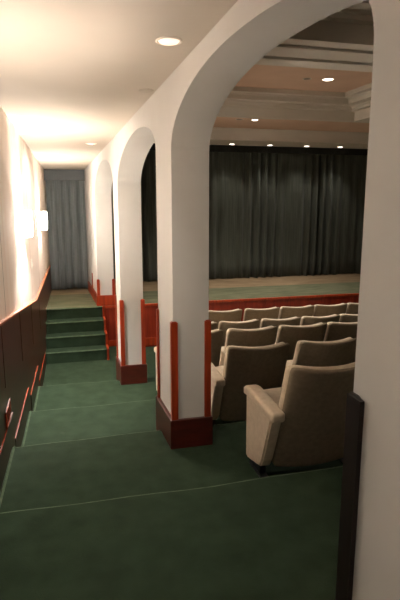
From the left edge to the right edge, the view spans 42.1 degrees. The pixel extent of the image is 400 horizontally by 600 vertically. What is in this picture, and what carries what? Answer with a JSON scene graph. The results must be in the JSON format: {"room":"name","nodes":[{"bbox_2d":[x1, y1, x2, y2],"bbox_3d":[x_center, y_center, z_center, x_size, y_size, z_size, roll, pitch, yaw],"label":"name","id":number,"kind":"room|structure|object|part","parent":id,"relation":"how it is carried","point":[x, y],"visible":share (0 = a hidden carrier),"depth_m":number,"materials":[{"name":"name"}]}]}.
{"room":"theater auditorium","nodes":[
{"label":"theater auditorium","id":0,"kind":"room"},
{"bbox_2d":[0,106,49,320],"bbox_3d":[-1.773,0.114,4.606,0.200,4.500,12.809,-3,11,-13],"label":"wall","id":1,"kind":"structure","parent":0,"point":[22,182],"depth_m":5.43,"materials":[{"name":"paint"}]},
{"bbox_2d":[1,325,5,387],"bbox_3d":[-1.479,0.429,3.913,0.006,0.485,0.020,-3,11,-14],"label":"trim","id":2,"kind":"structure","parent":1,"relation":"attached to","point":[1,325],"depth_m":3.91,"materials":[{"name":"brown wood"}]},
{"bbox_2d":[0,412,12,453],"bbox_3d":[-1.374,1.044,3.582,0.007,0.004,1.391,-3,11,-13],"label":"trim","id":3,"kind":"structure","parent":1,"relation":"attached to","point":[12,412],"depth_m":3.81,"materials":[{"name":"brown wood"}]},
{"bbox_2d":[0,414,15,491],"bbox_3d":[-1.373,1.289,3.629,0.008,0.495,1.391,-3,11,-13],"label":"baseboard","id":4,"kind":"structure","parent":1,"relation":"attached to","point":[9,442],"depth_m":3.84,"materials":[{"name":"brown wood"}]},
{"bbox_2d":[6,398,11,428],"bbox_3d":[-1.483,0.878,4.031,0.008,0.130,0.300,-3,11,-14],"label":"air vent","id":5,"kind":"object","parent":1,"relation":"attached to","point":[8,410],"visible":1,"depth_m":4.00,"materials":[{"name":"brown metal"}]},
{"bbox_2d":[15,388,28,438],"bbox_3d":[-1.680,1.043,4.926,0.007,0.004,1.221,-3,11,-13],"label":"trim","id":6,"kind":"structure","parent":1,"relation":"attached to","point":[28,388],"depth_m":4.81,"materials":[{"name":"brown wood"}]},
{"bbox_2d":[15,389,29,446],"bbox_3d":[-1.680,1.288,4.974,0.008,0.495,1.221,-3,11,-13],"label":"baseboard","id":7,"kind":"structure","parent":1,"relation":"attached to","point":[19,438],"depth_m":4.89,"materials":[{"name":"brown wood"}]},
{"bbox_2d":[18,210,32,236],"bbox_3d":[-1.873,-0.824,5.605,0.129,0.280,0.250,-3,11,-13],"label":"wall sconce","id":8,"kind":"object","parent":1,"relation":"attached to","point":[25,216],"visible":1,"depth_m":5.51,"materials":[{"name":"beige"}]},
{"bbox_2d":[0,265,50,325],"bbox_3d":[-1.639,-0.106,4.493,0.030,1.173,12.605,-3,11,-13],"label":"trim","id":9,"kind":"structure","parent":1,"relation":"attached to","point":[12,315],"depth_m":5.71,"materials":[{"name":"brown wood"}]},
{"bbox_2d":[0,269,51,449],"bbox_3d":[-1.645,0.518,4.613,0.018,2.424,12.604,-3,11,-13],"label":"wainscoting","id":10,"kind":"structure","parent":1,"relation":"attached to","point":[19,373],"depth_m":4.98,"materials":[{"name":"brown wood"}]},
{"bbox_2d":[31,368,38,410],"bbox_3d":[-1.981,1.193,6.276,0.008,0.495,1.040,-3,11,-13],"label":"baseboard","id":11,"kind":"structure","parent":1,"relation":"attached to","point":[36,382],"depth_m":6.15,"materials":[{"name":"brown wood"}]},
{"bbox_2d":[38,212,46,229],"bbox_3d":[-2.507,-1.266,8.299,0.129,0.280,0.250,-3,11,-13],"label":"wall sconce","id":12,"kind":"object","parent":1,"relation":"attached to","point":[42,216],"visible":1,"depth_m":8.20,"materials":[{"name":"beige"}]},
{"bbox_2d":[39,353,45,385],"bbox_3d":[-2.277,1.062,7.551,0.008,0.235,1.301,-3,11,-13],"label":"baseboard","id":13,"kind":"structure","parent":1,"relation":"attached to","point":[41,380],"depth_m":7.53,"materials":[{"name":"brown wood"}]},
{"bbox_2d":[45,180,51,287],"bbox_3d":[-2.751,-1.113,10.923,1.350,4.500,0.150,-3,11,-14],"label":"wall","id":14,"kind":"structure","parent":0,"point":[45,180],"depth_m":10.65,"materials":[{"name":"paint"}]},
{"bbox_2d":[33,377,156,410],"bbox_3d":[2.378,1.432,7.237,8.974,0.909,1.196,-3,11,-14],"label":"floor","id":15,"kind":"structure","parent":0,"point":[51,397],"depth_m":6.33,"materials":[{"name":"green carpet"}]},
{"bbox_2d":[154,329,222,389],"bbox_3d":[-0.159,0.727,6.154,0.707,0.896,0.870,-3,11,-14],"label":"chair","id":16,"kind":"object","parent":15,"relation":"on","point":[216,335],"visible":0.1,"depth_m":5.89,"materials":[{"name":"beige fabric"}]},
{"bbox_3d":[-0.439,0.900,6.106,0.084,0.489,0.475,-3,11,-14],"label":"arm panel","id":17,"kind":"part","parent":16,"relation":"part of","materials":[{"name":"beige fabric"}]},
{"bbox_2d":[219,325,276,365],"bbox_3d":[0.518,0.694,6.324,0.611,0.896,0.852,-3,11,-14],"label":"chair","id":18,"kind":"object","parent":15,"relation":"on","point":[264,336],"visible":0.31,"depth_m":5.91,"materials":[{"name":"beige fabric"}]},
{"bbox_3d":[0.234,0.868,6.276,0.018,0.491,0.478,-3,11,-14],"label":"arm panel","id":19,"kind":"part","parent":18,"relation":"part of","materials":[{"name":"beige fabric"}]},
{"bbox_2d":[224,325,273,352],"bbox_3d":[0.571,0.691,6.165,0.577,0.818,0.427,-3,11,-14],"label":"cushion","id":20,"kind":"object","parent":18,"relation":"on","point":[234,336],"depth_m":5.91,"materials":[{"name":"beige fabric"}]},
{"bbox_2d":[275,322,326,359],"bbox_3d":[1.132,0.664,6.480,0.611,0.896,0.852,-3,11,-14],"label":"chair","id":21,"kind":"object","parent":15,"relation":"on","point":[290,334],"visible":0.25,"depth_m":6.07,"materials":[{"name":"beige fabric"}]},
{"bbox_2d":[275,322,322,343],"bbox_3d":[1.185,0.661,6.322,0.577,0.818,0.427,-3,11,-14],"label":"cushion","id":22,"kind":"object","parent":21,"relation":"on","point":[290,334],"depth_m":6.06,"materials":[{"name":"beige fabric"}]},
{"bbox_2d":[324,322,357,362],"bbox_3d":[1.745,0.633,6.636,0.636,0.896,0.852,-3,11,-14],"label":"chair","id":23,"kind":"object","parent":15,"relation":"on","point":[335,331],"visible":0.14,"depth_m":6.20,"materials":[{"name":"beige fabric"}]},
{"bbox_2d":[324,322,357,340],"bbox_3d":[1.786,0.631,6.474,0.577,0.818,0.427,-3,11,-14],"label":"cushion","id":24,"kind":"object","parent":23,"relation":"on","point":[335,331],"depth_m":6.20,"materials":[{"name":"beige fabric"}]},
{"bbox_2d":[43,346,151,385],"bbox_3d":[-1.624,1.391,8.102,1.595,0.660,2.500,-3,11,-14],"label":"floor","id":25,"kind":"structure","parent":0,"point":[96,370],"depth_m":7.92,"materials":[{"name":"green carpet"}]},
{"bbox_2d":[46,305,108,363],"bbox_3d":[-2.057,0.561,8.669,0.991,0.752,0.800,-3,11,-14],"label":"steps","id":26,"kind":"structure","parent":25,"relation":"on","point":[78,334],"depth_m":8.67,"materials":[{"name":"green carpet"}]},
{"bbox_2d":[0,0,237,169],"bbox_3d":[-1.034,-1.726,4.443,1.686,0.586,12.800,-3,11,-14],"label":"ceiling","id":27,"kind":"structure","parent":0,"point":[73,73],"depth_m":3.25,"materials":[{"name":"paint"}]},
{"bbox_2d":[44,169,87,289],"bbox_3d":[-2.667,-1.389,10.432,0.767,2.382,0.176,-3,11,-14],"label":"curtain","id":28,"kind":"object","parent":27,"relation":"hanging from","point":[65,193],"visible":1,"depth_m":10.45,"materials":[{"name":"grey fabric"}]},
{"bbox_2d":[139,88,153,92],"bbox_3d":[-0.413,-1.610,3.998,0.111,0.014,0.111,-4,12,-22],"label":"ceiling disc","id":29,"kind":"object","parent":27,"relation":"attached to","point":[145,90],"visible":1,"depth_m":3.98,"materials":[{"name":"paint"}]},
{"bbox_2d":[155,36,181,45],"bbox_3d":[-0.173,-1.442,2.894,0.150,0.029,0.149,-3,11,-14],"label":"recessed light","id":30,"kind":"object","parent":27,"relation":"in","point":[166,40],"visible":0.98,"depth_m":2.87,"materials":[{"name":"beige"}]},
{"bbox_2d":[21,399,245,446],"bbox_3d":[2.676,1.588,6.025,9.008,1.064,1.346,-3,11,-14],"label":"floor","id":31,"kind":"structure","parent":0,"point":[76,423],"depth_m":5.19,"materials":[{"name":"green carpet"}]},
{"bbox_2d":[211,342,289,424],"bbox_3d":[0.400,0.784,5.049,0.707,0.896,0.870,-3,11,-14],"label":"chair","id":32,"kind":"object","parent":31,"relation":"on","point":[263,366],"visible":0.69,"depth_m":4.75,"materials":[{"name":"beige fabric"}]},
{"bbox_3d":[0.120,0.956,5.002,0.084,0.489,0.475,-3,11,-14],"label":"arm panel","id":33,"kind":"part","parent":32,"relation":"part of","materials":[{"name":"beige fabric"}]},
{"bbox_3d":[0.408,0.786,5.248,0.517,0.151,0.477,-3,11,-14],"label":"seat","id":34,"kind":"part","parent":32,"relation":"part of","materials":[{"name":"beige fabric"}]},
{"bbox_2d":[282,337,356,384],"bbox_3d":[1.125,0.748,5.232,0.636,0.896,0.852,-3,11,-14],"label":"chair","id":35,"kind":"object","parent":31,"relation":"on","point":[338,352],"visible":0.27,"depth_m":4.82,"materials":[{"name":"beige fabric"}]},
{"bbox_3d":[1.079,0.753,5.418,0.517,0.151,0.477,-3,11,-14],"label":"seat","id":36,"kind":"part","parent":35,"relation":"part of","materials":[{"name":"beige fabric"}]},
{"bbox_2d":[292,337,352,364],"bbox_3d":[1.167,0.746,5.071,0.577,0.818,0.427,-3,11,-14],"label":"cushion","id":37,"kind":"object","parent":35,"relation":"on","point":[306,352],"depth_m":4.82,"materials":[{"name":"beige fabric"}]},
{"bbox_2d":[146,346,156,376],"bbox_3d":[2.631,1.151,9.492,7.350,0.600,1.900,-3,11,-14],"label":"floor","id":38,"kind":"structure","parent":0,"point":[150,354],"depth_m":8.66,"materials":[{"name":"green carpet"}]},
{"bbox_2d":[47,273,359,346],"bbox_3d":[1.287,0.054,11.471,8.854,0.800,3.040,-3,11,-14],"label":"stage","id":39,"kind":"object","parent":38,"relation":"on","point":[242,293],"visible":0.38,"depth_m":10.29,"materials":[{"name":"green carpet"}]},
{"bbox_3d":[2.135,0.314,10.184,7.870,0.780,0.020,-3,11,-14],"label":"panel","id":40,"kind":"part","parent":39,"relation":"part of","materials":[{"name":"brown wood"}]},
{"bbox_2d":[209,309,241,328],"bbox_3d":[0.309,0.539,8.722,0.611,0.896,0.852,-3,11,-14],"label":"chair","id":41,"kind":"object","parent":38,"relation":"on","point":[235,315],"visible":0.17,"depth_m":8.29,"materials":[{"name":"beige fabric"}]},
{"bbox_2d":[243,307,279,327],"bbox_3d":[0.938,0.508,8.882,0.611,0.896,0.852,-3,11,-14],"label":"chair","id":42,"kind":"object","parent":38,"relation":"on","point":[269,313],"visible":0.19,"depth_m":8.46,"materials":[{"name":"beige fabric"}]},
{"bbox_2d":[243,307,275,320],"bbox_3d":[0.992,0.505,8.723,0.577,0.818,0.427,-3,11,-14],"label":"cushion","id":43,"kind":"object","parent":42,"relation":"on","point":[249,314],"depth_m":8.45,"materials":[{"name":"beige fabric"}]},
{"bbox_2d":[278,305,314,325],"bbox_3d":[1.544,0.478,9.036,0.611,0.896,0.852,-3,11,-14],"label":"chair","id":44,"kind":"object","parent":38,"relation":"on","point":[285,312],"visible":0.17,"depth_m":8.61,"materials":[{"name":"beige fabric"}]},
{"bbox_2d":[278,305,311,318],"bbox_3d":[1.597,0.475,8.877,0.577,0.818,0.427,-3,11,-14],"label":"cushion","id":45,"kind":"object","parent":44,"relation":"on","point":[285,312],"depth_m":8.61,"materials":[{"name":"beige fabric"}]},
{"bbox_2d":[313,303,347,316],"bbox_3d":[2.139,0.449,9.187,0.611,0.896,0.852,-3,11,-14],"label":"chair","id":46,"kind":"object","parent":38,"relation":"on","point":[319,310],"visible":0.21,"depth_m":8.76,"materials":[{"name":"beige fabric"}]},
{"bbox_2d":[345,303,358,313],"bbox_3d":[2.747,0.419,9.341,0.636,0.896,0.852,-3,11,-14],"label":"chair","id":47,"kind":"object","parent":38,"relation":"on","point":[352,308],"visible":0.07,"depth_m":8.90,"materials":[{"name":"beige fabric"}]},
{"bbox_2d":[0,466,342,599],"bbox_3d":[3.656,2.110,1.976,9.150,1.584,4.346,-3,11,-14],"label":"floor","id":48,"kind":"structure","parent":0,"point":[276,537],"depth_m":2.53,"materials":[{"name":"green carpet"}]},
{"bbox_2d":[0,422,342,512],"bbox_3d":[2.997,1.712,4.718,9.042,1.319,1.376,-3,11,-14],"label":"floor","id":49,"kind":"structure","parent":0,"point":[139,463],"depth_m":3.78,"materials":[{"name":"green carpet"}]},
{"bbox_2d":[244,362,354,477],"bbox_3d":[0.730,0.788,3.689,0.724,0.896,0.852,-3,11,-14],"label":"chair","id":50,"kind":"object","parent":49,"relation":"on","point":[300,422],"visible":0.84,"depth_m":3.46,"materials":[{"name":"beige fabric"}]},
{"bbox_3d":[0.427,1.167,3.722,0.057,0.140,0.280,-3,11,-14],"label":"leg","id":51,"kind":"part","parent":50,"relation":"part of","materials":[{"name":"black metal"}]},
{"bbox_3d":[0.438,0.961,3.640,0.084,0.489,0.475,-3,11,-14],"label":"arm panel","id":52,"kind":"part","parent":50,"relation":"part of","materials":[{"name":"beige fabric"}]},
{"bbox_3d":[0.726,0.791,3.885,0.517,0.151,0.477,-3,11,-14],"label":"seat","id":53,"kind":"part","parent":50,"relation":"part of","materials":[{"name":"beige fabric"}]},
{"bbox_2d":[278,362,354,409],"bbox_3d":[0.814,0.784,3.538,0.577,0.818,0.427,-3,11,-14],"label":"cushion","id":54,"kind":"object","parent":50,"relation":"on","point":[302,388],"depth_m":3.30,"materials":[{"name":"beige fabric"}]},
{"bbox_2d":[84,0,399,599],"bbox_3d":[-0.380,-0.562,4.836,0.280,4.740,12.816,-3,11,-17],"label":"wall","id":55,"kind":"structure","parent":0,"point":[180,116],"depth_m":2.94,"materials":[{"name":"paint"}]},
{"bbox_2d":[97,279,99,295],"bbox_3d":[-1.771,-0.218,9.065,0.050,0.289,0.050,-3,11,-14],"label":"trim","id":56,"kind":"structure","parent":55,"relation":"attached to","point":[98,280],"depth_m":9.04,"materials":[{"name":"brown wood"}]},
{"bbox_2d":[88,281,114,305],"bbox_3d":[-1.887,-0.148,9.912,0.340,0.180,1.736,-3,11,-17],"label":"trim","id":57,"kind":"structure","parent":55,"relation":"attached to","point":[101,300],"depth_m":9.12,"materials":[{"name":"brown wood"}]},
{"bbox_2d":[112,279,114,294],"bbox_3d":[-1.517,-0.230,9.130,0.050,0.289,0.050,-3,11,-14],"label":"trim","id":58,"kind":"structure","parent":55,"relation":"attached to","point":[113,280],"depth_m":9.10,"materials":[{"name":"brown wood"}]},
{"bbox_2d":[115,294,117,356],"bbox_3d":[-1.093,0.348,6.925,0.050,0.854,0.050,-3,11,-14],"label":"trim","id":59,"kind":"structure","parent":55,"relation":"attached to","point":[115,294],"depth_m":6.90,"materials":[{"name":"brown wood"}]},
{"bbox_2d":[119,300,124,365],"bbox_3d":[-0.980,0.418,6.566,0.050,0.854,0.050,-3,11,-14],"label":"trim","id":60,"kind":"structure","parent":55,"relation":"attached to","point":[121,302],"depth_m":6.54,"materials":[{"name":"brown wood"}]},
{"bbox_2d":[116,356,146,384],"bbox_3d":[-0.911,1.040,6.907,0.359,0.505,0.460,-3,11,-14],"label":"trim","id":61,"kind":"structure","parent":55,"relation":"attached to","point":[137,373],"depth_m":6.67,"materials":[{"name":"brown wood"}]},
{"bbox_2d":[140,299,145,363],"bbox_3d":[-0.727,0.405,6.631,0.050,0.854,0.050,-3,11,-14],"label":"trim","id":62,"kind":"structure","parent":55,"relation":"attached to","point":[143,345],"depth_m":6.61,"materials":[{"name":"brown wood"}]},
{"bbox_2d":[156,308,159,397],"bbox_3d":[-0.342,0.459,4.456,0.050,0.788,0.050,-3,11,-14],"label":"trim","id":63,"kind":"structure","parent":55,"relation":"attached to","point":[157,309],"depth_m":4.44,"materials":[{"name":"brown wood"}]},
{"bbox_2d":[170,321,177,419],"bbox_3d":[-0.198,0.548,3.999,0.050,0.788,0.050,-3,11,-14],"label":"trim","id":64,"kind":"structure","parent":55,"relation":"attached to","point":[173,325],"depth_m":3.97,"materials":[{"name":"brown wood"}]},
{"bbox_2d":[156,396,212,448],"bbox_3d":[-0.144,1.125,4.381,0.364,0.500,0.565,-3,11,-14],"label":"trim","id":65,"kind":"structure","parent":55,"relation":"attached to","point":[193,431],"depth_m":4.10,"materials":[{"name":"brown wood"}]},
{"bbox_2d":[204,319,210,416],"bbox_3d":[0.055,0.535,4.063,0.050,0.788,0.050,-3,11,-14],"label":"trim","id":66,"kind":"structure","parent":55,"relation":"attached to","point":[207,323],"depth_m":4.04,"materials":[{"name":"red wood"}]},
{"bbox_2d":[217,106,368,122],"bbox_3d":[2.001,-3.330,9.371,8.200,0.176,0.080,-3,11,-14],"label":"trim","id":67,"kind":"structure","parent":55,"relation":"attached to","point":[225,111],"depth_m":9.21,"materials":[{"name":"paint"}]},
{"bbox_2d":[335,392,364,599],"bbox_3d":[0.514,0.700,1.706,0.076,0.824,0.076,-3,11,-14],"label":"trim","id":68,"kind":"structure","parent":55,"relation":"attached to","point":[354,404],"depth_m":1.67,"materials":[{"name":"black wood"}]},
{"bbox_2d":[154,129,368,148],"bbox_3d":[1.491,-3.872,11.478,8.100,0.895,1.700,-3,11,-14],"label":"wall","id":69,"kind":"structure","parent":0,"point":[215,133],"depth_m":10.92,"materials":[{"name":"paint"}]},
{"bbox_2d":[111,150,366,282],"bbox_3d":[1.597,-2.003,12.176,7.430,2.970,0.222,-3,11,-14],"label":"stage curtain","id":70,"kind":"object","parent":69,"relation":"hanging from","point":[271,214],"visible":0.62,"depth_m":12.23,"materials":[{"name":"grey fabric"}]},
{"bbox_2d":[150,143,367,154],"bbox_3d":[1.657,-3.399,11.772,7.480,0.144,0.040,-3,11,-14],"label":"curtain valance","id":71,"kind":"object","parent":69,"relation":"attached to","point":[212,148],"visible":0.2,"depth_m":11.82,"materials":[{"name":"fabric"}]},
{"bbox_2d":[210,127,368,143],"bbox_3d":[1.708,-3.388,10.719,8.100,0.235,0.030,-3,11,-14],"label":"trim","id":72,"kind":"structure","parent":69,"relation":"attached to","point":[216,128],"depth_m":10.73,"materials":[{"name":"paint"}]},
{"bbox_2d":[213,21,373,132],"bbox_3d":[3.158,-2.485,4.979,8.200,0.180,12.000,-3,11,-14],"label":"ceiling","id":73,"kind":"structure","parent":0,"point":[325,34],"depth_m":5.24,"materials":[{"name":"paint"}]},
{"bbox_2d":[222,100,370,111],"bbox_3d":[1.494,-3.104,7.446,3.850,0.025,3.650,-3,11,-14],"label":"trim","id":74,"kind":"structure","parent":73,"relation":"attached to","point":[234,101],"depth_m":9.06,"materials":[{"name":"paint"}]},
{"bbox_2d":[226,92,370,105],"bbox_3d":[1.494,-3.151,7.436,3.850,0.070,3.650,-3,11,-14],"label":"trim","id":75,"kind":"structure","parent":74,"relation":"attached to","point":[237,97],"depth_m":8.91,"materials":[{"name":"paint"}]},
{"bbox_2d":[261,56,372,66],"bbox_3d":[1.983,-2.489,5.537,4.200,0.025,0.050,-3,11,-14],"label":"trim","id":76,"kind":"structure","parent":73,"relation":"attached to","point":[277,58],"depth_m":5.32,"materials":[{"name":"paint"}]},
{"bbox_2d":[275,44,372,55],"bbox_3d":[2.084,-2.415,5.157,4.200,0.025,0.050,-3,11,-14],"label":"trim","id":77,"kind":"structure","parent":73,"relation":"attached to","point":[281,46],"depth_m":4.91,"materials":[{"name":"paint"}]},
{"bbox_2d":[320,12,373,24],"bbox_3d":[2.662,-2.209,3.019,3.850,0.045,4.220,-3,11,-14],"label":"trim","id":78,"kind":"structure","parent":73,"relation":"attached to","point":[336,17],"depth_m":4.64,"materials":[{"name":"paint"}]},
{"bbox_2d":[338,8,372,15],"bbox_3d":[2.662,-2.243,3.012,3.850,0.025,4.220,-3,11,-14],"label":"trim","id":79,"kind":"structure","parent":78,"relation":"attached to","point":[346,10],"depth_m":4.59,"materials":[{"name":"paint"}]},
{"bbox_2d":[348,0,371,10],"bbox_3d":[2.662,-2.290,3.003,3.850,0.070,4.220,-3,11,-14],"label":"trim","id":80,"kind":"structure","parent":79,"relation":"attached to","point":[365,5],"depth_m":4.51,"materials":[{"name":"paint"}]},
{"bbox_2d":[236,64,371,91],"bbox_3d":[1.494,-3.322,7.403,4.050,0.100,3.850,-3,11,-14],"label":"ceiling","id":81,"kind":"structure","parent":0,"point":[258,76],"depth_m":7.91,"materials":[{"name":"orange paint"}]},
{"bbox_2d":[230,83,371,99],"bbox_3d":[1.494,-3.239,7.419,3.850,0.070,3.650,-3,11,-14],"label":"trim","id":82,"kind":"structure","parent":81,"relation":"attached to","point":[367,87],"depth_m":8.69,"materials":[{"name":"paint"}]},
{"bbox_2d":[321,78,334,80],"bbox_3d":[1.961,-3.381,7.973,0.200,0.027,0.198,-3,11,-14],"label":"recessed light","id":83,"kind":"object","parent":81,"relation":"in","point":[324,79],"visible":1,"depth_m":7.94,"materials":[{"name":"beige"}]},
{"bbox_3d":[2.942,1.351,8.306,7.350,0.660,0.616,-3,11,-14],"label":"floor","id":84,"kind":"structure","parent":0,"visible":0},
{"bbox_2d":[211,321,216,329],"bbox_3d":[-0.175,0.701,7.575,0.707,0.896,0.870,-3,11,-14],"label":"chair","id":85,"kind":"object","parent":84,"relation":"on","point":[213,324],"visible":0.03,"depth_m":7.23,"materials":[{"name":"beige fabric"}]},
{"bbox_2d":[218,319,259,346],"bbox_3d":[0.477,0.668,7.740,0.611,0.896,0.852,-3,11,-14],"label":"chair","id":86,"kind":"object","parent":84,"relation":"on","point":[224,326],"visible":0.21,"depth_m":7.31,"materials":[{"name":"beige fabric"}]},
{"bbox_2d":[218,319,256,328],"bbox_3d":[0.530,0.666,7.581,0.577,0.818,0.427,-3,11,-14],"label":"cushion","id":87,"kind":"object","parent":86,"relation":"on","point":[252,324],"depth_m":7.30,"materials":[{"name":"beige fabric"}]},
{"bbox_2d":[260,317,300,342],"bbox_3d":[1.092,0.638,7.896,0.611,0.896,0.852,-3,11,-14],"label":"chair","id":88,"kind":"object","parent":84,"relation":"on","point":[295,321],"visible":0.23,"depth_m":7.45,"materials":[{"name":"beige fabric"}]},
{"bbox_2d":[260,317,296,327],"bbox_3d":[1.145,0.636,7.737,0.577,0.818,0.427,-3,11,-14],"label":"cushion","id":89,"kind":"object","parent":88,"relation":"on","point":[265,322],"depth_m":7.45,"materials":[{"name":"beige fabric"}]},
{"bbox_2d":[300,314,339,325],"bbox_3d":[1.707,0.608,8.052,0.611,0.896,0.852,-3,11,-14],"label":"chair","id":90,"kind":"object","parent":84,"relation":"on","point":[305,320],"visible":0.19,"depth_m":7.60,"materials":[{"name":"beige fabric"}]},
{"bbox_2d":[339,314,357,322],"bbox_3d":[2.314,0.578,8.206,0.636,0.896,0.852,-3,11,-14],"label":"chair","id":91,"kind":"object","parent":84,"relation":"on","point":[344,318],"visible":0.04,"depth_m":7.74,"materials":[{"name":"beige fabric"}]}
]}

